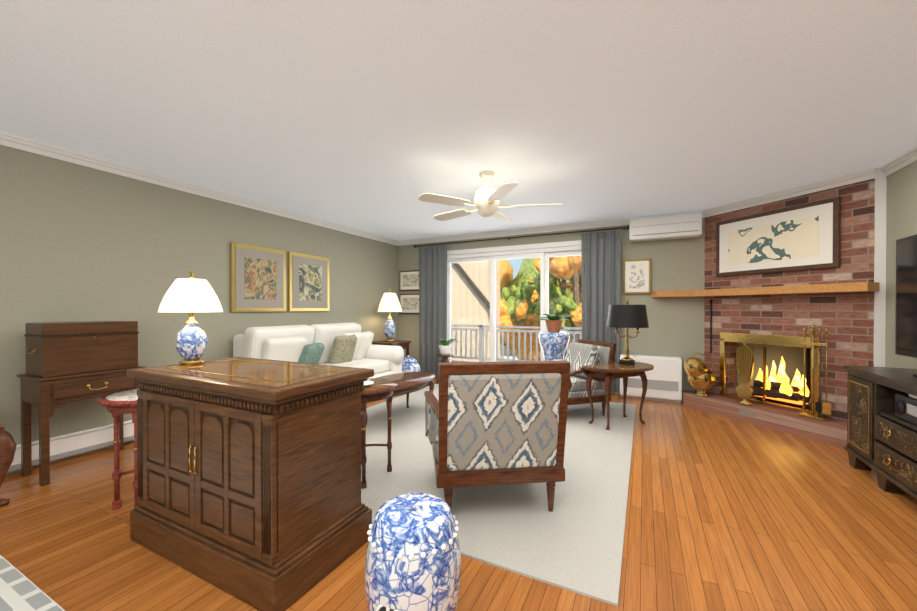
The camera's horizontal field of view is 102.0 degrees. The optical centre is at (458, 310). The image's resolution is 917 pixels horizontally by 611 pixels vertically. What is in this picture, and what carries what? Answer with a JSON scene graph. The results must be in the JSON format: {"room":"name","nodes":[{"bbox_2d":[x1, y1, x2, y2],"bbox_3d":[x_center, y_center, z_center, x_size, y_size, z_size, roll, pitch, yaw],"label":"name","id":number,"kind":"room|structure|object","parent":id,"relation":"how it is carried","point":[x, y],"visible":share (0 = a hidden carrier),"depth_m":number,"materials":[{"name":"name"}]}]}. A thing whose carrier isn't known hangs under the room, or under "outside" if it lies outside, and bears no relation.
{"room":"living room","nodes":[
{"label":"living room","id":0,"kind":"room"},
{"bbox_2d":[0,145,397,474],"bbox_3d":[-3.272,-0.045,2.771,0.150,2.440,9.600,0,0,27],"label":"wall","id":1,"kind":"structure","parent":0,"point":[79,243],"depth_m":3.29,"materials":[{"name":"paint"}]},
{"bbox_2d":[8,420,133,471],"bbox_3d":[-3.095,1.055,2.885,0.068,0.179,1.950,0,0,27],"label":"baseboard heater","id":2,"kind":"object","parent":1,"relation":"attached to","point":[72,444],"visible":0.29,"depth_m":2.96,"materials":[{"name":"white metal"}]},
{"bbox_2d":[230,242,285,311],"bbox_3d":[-2.349,-0.376,4.404,0.036,0.770,0.700,0,0,27],"label":"picture","id":3,"kind":"object","parent":1,"relation":"attached to","point":[257,278],"visible":0.96,"depth_m":4.35,"materials":[{"name":"paper"}]},
{"bbox_2d":[288,251,329,311],"bbox_3d":[-2.020,-0.380,5.061,0.036,0.770,0.680,0,0,27],"label":"picture","id":4,"kind":"object","parent":1,"relation":"attached to","point":[308,282],"visible":0.92,"depth_m":5.01,"materials":[{"name":"gold metal"}]},
{"bbox_2d":[0,131,916,245],"bbox_3d":[-0.521,-1.214,1.389,6.000,0.085,9.300,0,0,27],"label":"crown molding","id":5,"kind":"structure","parent":1,"relation":"attached to","point":[78,158],"depth_m":3.85,"materials":[{"name":"white wood"}]},
{"bbox_2d":[0,377,916,610],"bbox_3d":[-0.521,1.233,1.405,6.600,0.100,9.900,0,0,27],"label":"floor","id":6,"kind":"structure","parent":0,"point":[725,514],"depth_m":1.91,"materials":[{"name":"brown wood"}]},
{"bbox_2d":[0,424,16,506],"bbox_3d":[-3.074,0.655,2.123,0.547,1.061,0.614,0,0,27],"label":"vase","id":7,"kind":"object","parent":6,"relation":"on","point":[8,445],"visible":1,"depth_m":2.24,"materials":[{"name":"brown ceramic"}]},
{"bbox_2d":[0,555,64,610],"bbox_3d":[-2.404,1.187,0.098,2.800,0.010,3.200,0,0,27],"label":"area rug","id":8,"kind":"object","parent":6,"relation":"on","point":[19,591],"visible":1,"depth_m":1.54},
{"bbox_2d":[17,321,145,485],"bbox_3d":[-2.823,0.629,2.820,0.423,1.091,0.600,0,0,27],"label":"desk","id":9,"kind":"object","parent":6,"relation":"on","point":[66,362],"visible":0.79,"depth_m":2.65,"materials":[{"name":"brown wood"}]},
{"bbox_2d":[98,388,138,509],"bbox_3d":[-1.876,0.837,2.269,0.467,0.681,0.470,0,0,27],"label":"table","id":10,"kind":"object","parent":6,"relation":"on","point":[117,404],"visible":0.4,"depth_m":2.14,"materials":[{"name":"red wood"}]},
{"bbox_2d":[127,357,373,610],"bbox_3d":[-1.071,0.738,1.923,1.130,0.880,0.590,0,0,27],"label":"base cabinet","id":11,"kind":"object","parent":6,"relation":"on","point":[249,481],"visible":1,"depth_m":1.64,"materials":[{"name":"brown wood"}]},
{"bbox_2d":[158,268,222,364],"bbox_3d":[-1.510,0.028,2.103,0.300,0.537,0.300,0,0,27],"label":"lamp","id":12,"kind":"object","parent":11,"relation":"on","point":[191,295],"visible":1,"depth_m":2.04,"materials":[{"name":"white fabric"}]},
{"bbox_2d":[216,322,403,377],"bbox_3d":[-1.707,0.657,4.621,0.970,0.973,2.174,0,0,27],"label":"sofa","id":13,"kind":"object","parent":6,"relation":"on","point":[344,344],"visible":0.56,"depth_m":4.71,"materials":[{"name":"white fabric"}]},
{"bbox_2d":[372,340,411,356],"bbox_3d":[-1.135,0.828,6.147,0.520,0.650,0.520,0,0,27],"label":"side table","id":14,"kind":"object","parent":6,"relation":"on","point":[403,344],"visible":0.25,"depth_m":6.07,"materials":[{"name":"brown wood"}]},
{"bbox_2d":[378,287,401,341],"bbox_3d":[-1.135,0.049,6.142,0.395,0.904,0.395,0,0,27],"label":"lamp","id":15,"kind":"object","parent":14,"relation":"on","point":[389,302],"visible":1,"depth_m":6.05,"materials":[{"name":"white fabric"}]},
{"bbox_2d":[365,492,461,610],"bbox_3d":[-0.163,0.948,1.358,0.350,0.472,0.360,0,0,17],"label":"garden stool","id":16,"kind":"object","parent":6,"relation":"on","point":[413,558],"visible":1,"depth_m":1.23,"materials":[{"name":"ceramic"}]},
{"bbox_2d":[436,339,457,383],"bbox_3d":[-0.204,0.804,6.008,0.364,0.709,0.378,0,0,27],"label":"plant stand","id":17,"kind":"object","parent":6,"relation":"on","point":[445,348],"visible":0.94,"depth_m":5.93,"materials":[{"name":"white ceramic"}]},
{"bbox_2d":[361,384,635,606],"bbox_3d":[0.133,1.163,3.665,2.850,0.012,3.450,0,0,27],"label":"rug","id":18,"kind":"object","parent":6,"relation":"on","point":[573,541],"visible":0.5,"depth_m":2.30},
{"bbox_2d":[361,378,398,488],"bbox_3d":[-0.687,0.848,2.637,0.517,0.656,0.520,0,0,27],"label":"round table","id":19,"kind":"object","parent":18,"relation":"on","point":[379,389],"visible":0.5,"depth_m":2.50,"materials":[{"name":"brown wood"}]},
{"bbox_2d":[364,381,373,386],"bbox_3d":[-0.660,0.506,2.554,0.156,0.024,0.156,0,0,27],"label":"dish","id":20,"kind":"object","parent":19,"relation":"on","point":[367,383],"visible":0.33,"depth_m":2.59,"materials":[{"name":"white ceramic"}]},
{"bbox_2d":[366,372,434,429],"bbox_3d":[-0.638,0.956,4.033,0.600,0.424,1.100,0,0,27],"label":"coffee table","id":21,"kind":"object","parent":18,"relation":"on","point":[409,382],"visible":0.44,"depth_m":4.04,"materials":[{"name":"brown wood"}]},
{"bbox_2d":[402,355,419,372],"bbox_3d":[-0.768,0.914,5.696,0.390,0.484,0.338,0,0,12],"label":"jar","id":22,"kind":"object","parent":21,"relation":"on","point":[409,364],"visible":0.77,"depth_m":5.58,"materials":[{"name":"ceramic"}]},
{"bbox_2d":[424,361,569,511],"bbox_3d":[0.213,0.726,2.386,0.847,0.902,0.798,0,0,-6],"label":"armchair","id":23,"kind":"object","parent":18,"relation":"on","point":[494,423],"visible":0.92,"depth_m":2.03,"materials":[{"name":"grey fabric"}]},
{"bbox_2d":[549,339,616,415],"bbox_3d":[1.311,0.759,4.272,0.718,0.812,0.652,0,0,-18],"label":"armchair","id":24,"kind":"object","parent":18,"relation":"on","point":[580,353],"visible":0.5,"depth_m":4.10,"materials":[{"name":"grey fabric"}]},
{"bbox_2d":[580,362,653,429],"bbox_3d":[1.671,0.864,3.779,0.800,0.610,0.452,0,0,-26],"label":"table","id":25,"kind":"object","parent":18,"relation":"on","point":[607,373],"visible":0.96,"depth_m":3.78,"materials":[{"name":"brown wood"}]},
{"bbox_2d":[606,296,648,364],"bbox_3d":[1.786,0.199,3.935,0.410,0.710,0.410,0,0,27],"label":"lamp","id":26,"kind":"object","parent":25,"relation":"on","point":[627,316],"visible":1,"depth_m":3.80,"materials":[{"name":"black fabric"}]},
{"bbox_2d":[533,313,573,360],"bbox_3d":[1.342,0.593,5.249,0.531,1.132,0.527,0,0,27],"label":"planter","id":27,"kind":"object","parent":6,"relation":"on","point":[553,340],"visible":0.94,"depth_m":5.13,"materials":[{"name":"ceramic"}]},
{"bbox_2d":[620,354,681,402],"bbox_3d":[2.538,0.881,4.930,0.720,0.559,0.225,0,0,27],"label":"heater","id":28,"kind":"object","parent":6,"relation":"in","point":[664,378],"visible":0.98,"depth_m":4.79,"materials":[{"name":"white metal"}]},
{"bbox_2d":[682,390,846,447],"bbox_3d":[3.291,1.102,3.829,0.492,0.128,2.220,0,0,-22],"label":"hearth slab","id":29,"kind":"object","parent":6,"relation":"on","point":[833,432],"visible":0.5,"depth_m":3.73,"materials":[{"name":"brick"}]},
{"bbox_2d":[684,352,718,396],"bbox_3d":[2.976,0.768,4.543,0.396,0.527,0.300,0,0,7],"label":"coal scuttle","id":30,"kind":"object","parent":29,"relation":"on","point":[701,378],"visible":1,"depth_m":4.46,"materials":[{"name":"gold metal"}]},
{"bbox_2d":[735,342,754,405],"bbox_3d":[3.184,0.692,4.134,0.096,0.685,0.186,0,0,-22],"label":"screen","id":31,"kind":"object","parent":29,"relation":"on","point":[745,365],"visible":1,"depth_m":4.12,"materials":[{"name":"gold metal"}]},
{"bbox_2d":[719,332,819,413],"bbox_3d":[3.538,0.648,4.177,0.344,0.775,0.960,0,0,-22],"label":"fireplace insert","id":32,"kind":"object","parent":29,"relation":"on","point":[778,388],"visible":0.83,"depth_m":4.11,"materials":[{"name":"gold metal"}]},
{"bbox_2d":[798,324,832,420],"bbox_3d":[3.469,0.582,3.605,0.160,0.909,0.232,0,0,-22],"label":"fireplace tool set","id":33,"kind":"object","parent":29,"relation":"on","point":[823,407],"visible":0.98,"depth_m":3.58,"materials":[{"name":"gold metal"}]},
{"bbox_2d":[843,365,916,499],"bbox_3d":[2.862,0.802,2.082,0.534,0.755,1.550,0,0,27],"label":"media console","id":34,"kind":"object","parent":6,"relation":"on","point":[882,422],"visible":1,"depth_m":2.46,"materials":[{"name":"black wood"}]},
{"bbox_2d":[895,234,916,377],"bbox_3d":[2.895,-0.048,2.060,0.280,0.939,1.460,0,0,27],"label":"tv","id":35,"kind":"object","parent":34,"relation":"on","point":[906,303],"visible":1,"depth_m":2.60,"materials":[{"name":"black"}]},
{"bbox_2d":[0,0,916,240],"bbox_3d":[-0.521,-1.306,1.389,6.600,0.100,9.900,0,0,27],"label":"ceiling","id":36,"kind":"structure","parent":0,"point":[377,117],"depth_m":2.21,"materials":[{"name":"white paint"}]},
{"bbox_2d":[418,171,561,222],"bbox_3d":[0.277,-1.066,3.470,1.295,0.402,1.254,0,0,27],"label":"fan","id":37,"kind":"object","parent":36,"relation":"hanging from","point":[486,201],"visible":1,"depth_m":3.34,"materials":[{"name":"white plastic"}]},
{"bbox_2d":[451,324,581,361],"bbox_3d":[0.886,0.787,7.127,5.400,0.960,1.900,0,0,27],"label":"railing","id":38,"kind":"object","parent":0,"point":[481,336],"depth_m":8.07,"materials":[{"name":"white wood"}]},
{"bbox_2d":[398,218,805,390],"bbox_3d":[1.591,-0.063,5.623,6.300,2.440,0.150,0,0,27],"label":"wall","id":39,"kind":"structure","parent":0,"point":[676,327],"depth_m":4.96,"materials":[{"name":"paint"}]},
{"bbox_2d":[400,270,418,290],"bbox_3d":[-0.858,-0.550,6.738,0.500,0.370,0.036,0,0,27],"label":"picture","id":40,"kind":"object","parent":39,"relation":"attached to","point":[409,280],"visible":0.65,"depth_m":6.73,"materials":[{"name":"white paper"}]},
{"bbox_2d":[400,293,418,313],"bbox_3d":[-0.858,-0.130,6.740,0.500,0.370,0.036,0,0,27],"label":"picture","id":41,"kind":"object","parent":39,"relation":"attached to","point":[409,303],"visible":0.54,"depth_m":6.74,"materials":[{"name":"white paper"}]},
{"bbox_2d":[413,225,628,247],"bbox_3d":[0.785,-1.145,5.861,3.503,0.056,0.123,0,0,27],"label":"curtain rod","id":42,"kind":"object","parent":39,"relation":"attached to","point":[509,238],"visible":0.96,"depth_m":5.67,"materials":[{"name":"brown metal"}]},
{"bbox_2d":[419,245,446,375],"bbox_3d":[-0.447,0.002,6.446,0.580,2.240,0.090,0,0,27],"label":"curtain","id":43,"kind":"object","parent":42,"relation":"hanging from","point":[432,295],"visible":0.96,"depth_m":6.46,"materials":[{"name":"grey fabric"}]},
{"bbox_2d":[581,230,620,392],"bbox_3d":[1.996,0.009,5.226,0.520,2.240,0.090,0,0,27],"label":"curtain","id":44,"kind":"object","parent":42,"relation":"hanging from","point":[600,259],"visible":0.83,"depth_m":5.22,"materials":[{"name":"grey fabric"}]},
{"bbox_2d":[447,240,611,392],"bbox_3d":[0.942,0.060,5.926,2.812,2.190,0.151,0,0,27],"label":"door frame","id":45,"kind":"structure","parent":39,"relation":"attached to","point":[544,252],"depth_m":5.96,"materials":[{"name":"white wood"}]},
{"bbox_2d":[623,258,650,293],"bbox_3d":[2.443,-0.470,5.089,0.350,0.480,0.036,0,0,27],"label":"picture","id":46,"kind":"object","parent":39,"relation":"attached to","point":[636,276],"visible":0.98,"depth_m":5.07,"materials":[{"name":"white paper"}]},
{"bbox_2d":[629,213,701,241],"bbox_3d":[2.689,-1.083,4.862,0.820,0.285,0.216,0,0,27],"label":"air conditioner unit","id":47,"kind":"object","parent":39,"relation":"attached to","point":[679,226],"visible":1,"depth_m":4.77,"materials":[{"name":"white plastic"}]},
{"bbox_2d":[704,178,874,421],"bbox_3d":[3.761,-0.029,4.165,0.700,2.490,1.558,0,0,-22],"label":"brick wall","id":48,"kind":"structure","parent":0,"point":[846,319],"depth_m":3.68,"materials":[{"name":"red brick"}]},
{"bbox_2d":[710,300,711,352],"bbox_3d":[3.168,0.190,4.662,0.028,0.665,0.028,0,0,27],"label":"hanging poker","id":49,"kind":"object","parent":48,"relation":"attached to","point":[710,326],"visible":0.9,"depth_m":4.66,"materials":[{"name":"black metal"}]},
{"bbox_2d":[651,282,879,296],"bbox_3d":[3.133,-0.219,4.095,1.785,0.080,1.200,0,0,27],"label":"mantel shelf","id":50,"kind":"object","parent":48,"relation":"attached to","point":[835,288],"visible":0.95,"depth_m":3.83,"materials":[{"name":"brown wood"}]},
{"bbox_2d":[716,197,840,276],"bbox_3d":[3.400,-0.753,4.054,0.042,0.670,1.150,0,0,-22],"label":"framed picture","id":51,"kind":"object","parent":48,"relation":"attached to","point":[806,236],"visible":1,"depth_m":3.93,"materials":[{"name":"white paper"}]},
{"bbox_2d":[885,161,916,368],"bbox_3d":[2.230,-0.028,0.022,0.150,2.440,9.600,0,0,27],"label":"wall","id":52,"kind":"structure","parent":0,"point":[901,205],"depth_m":3.16,"materials":[{"name":"beige paint"}]},
{"bbox_2d":[874,168,886,366],"bbox_3d":[3.765,-0.049,3.330,0.080,2.440,0.070,0,0,27],"label":"trim","id":53,"kind":"structure","parent":52,"relation":"attached to","point":[880,269],"depth_m":3.30,"materials":[{"name":"white wood"}]},
{"label":"outside","id":54,"kind":"structure","parent":0,"visible":0},
{"bbox_2d":[451,256,581,361],"bbox_3d":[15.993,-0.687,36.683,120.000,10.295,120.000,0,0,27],"label":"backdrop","id":55,"kind":"structure","parent":54,"point":[554,298],"depth_m":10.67,"materials":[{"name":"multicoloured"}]}
]}

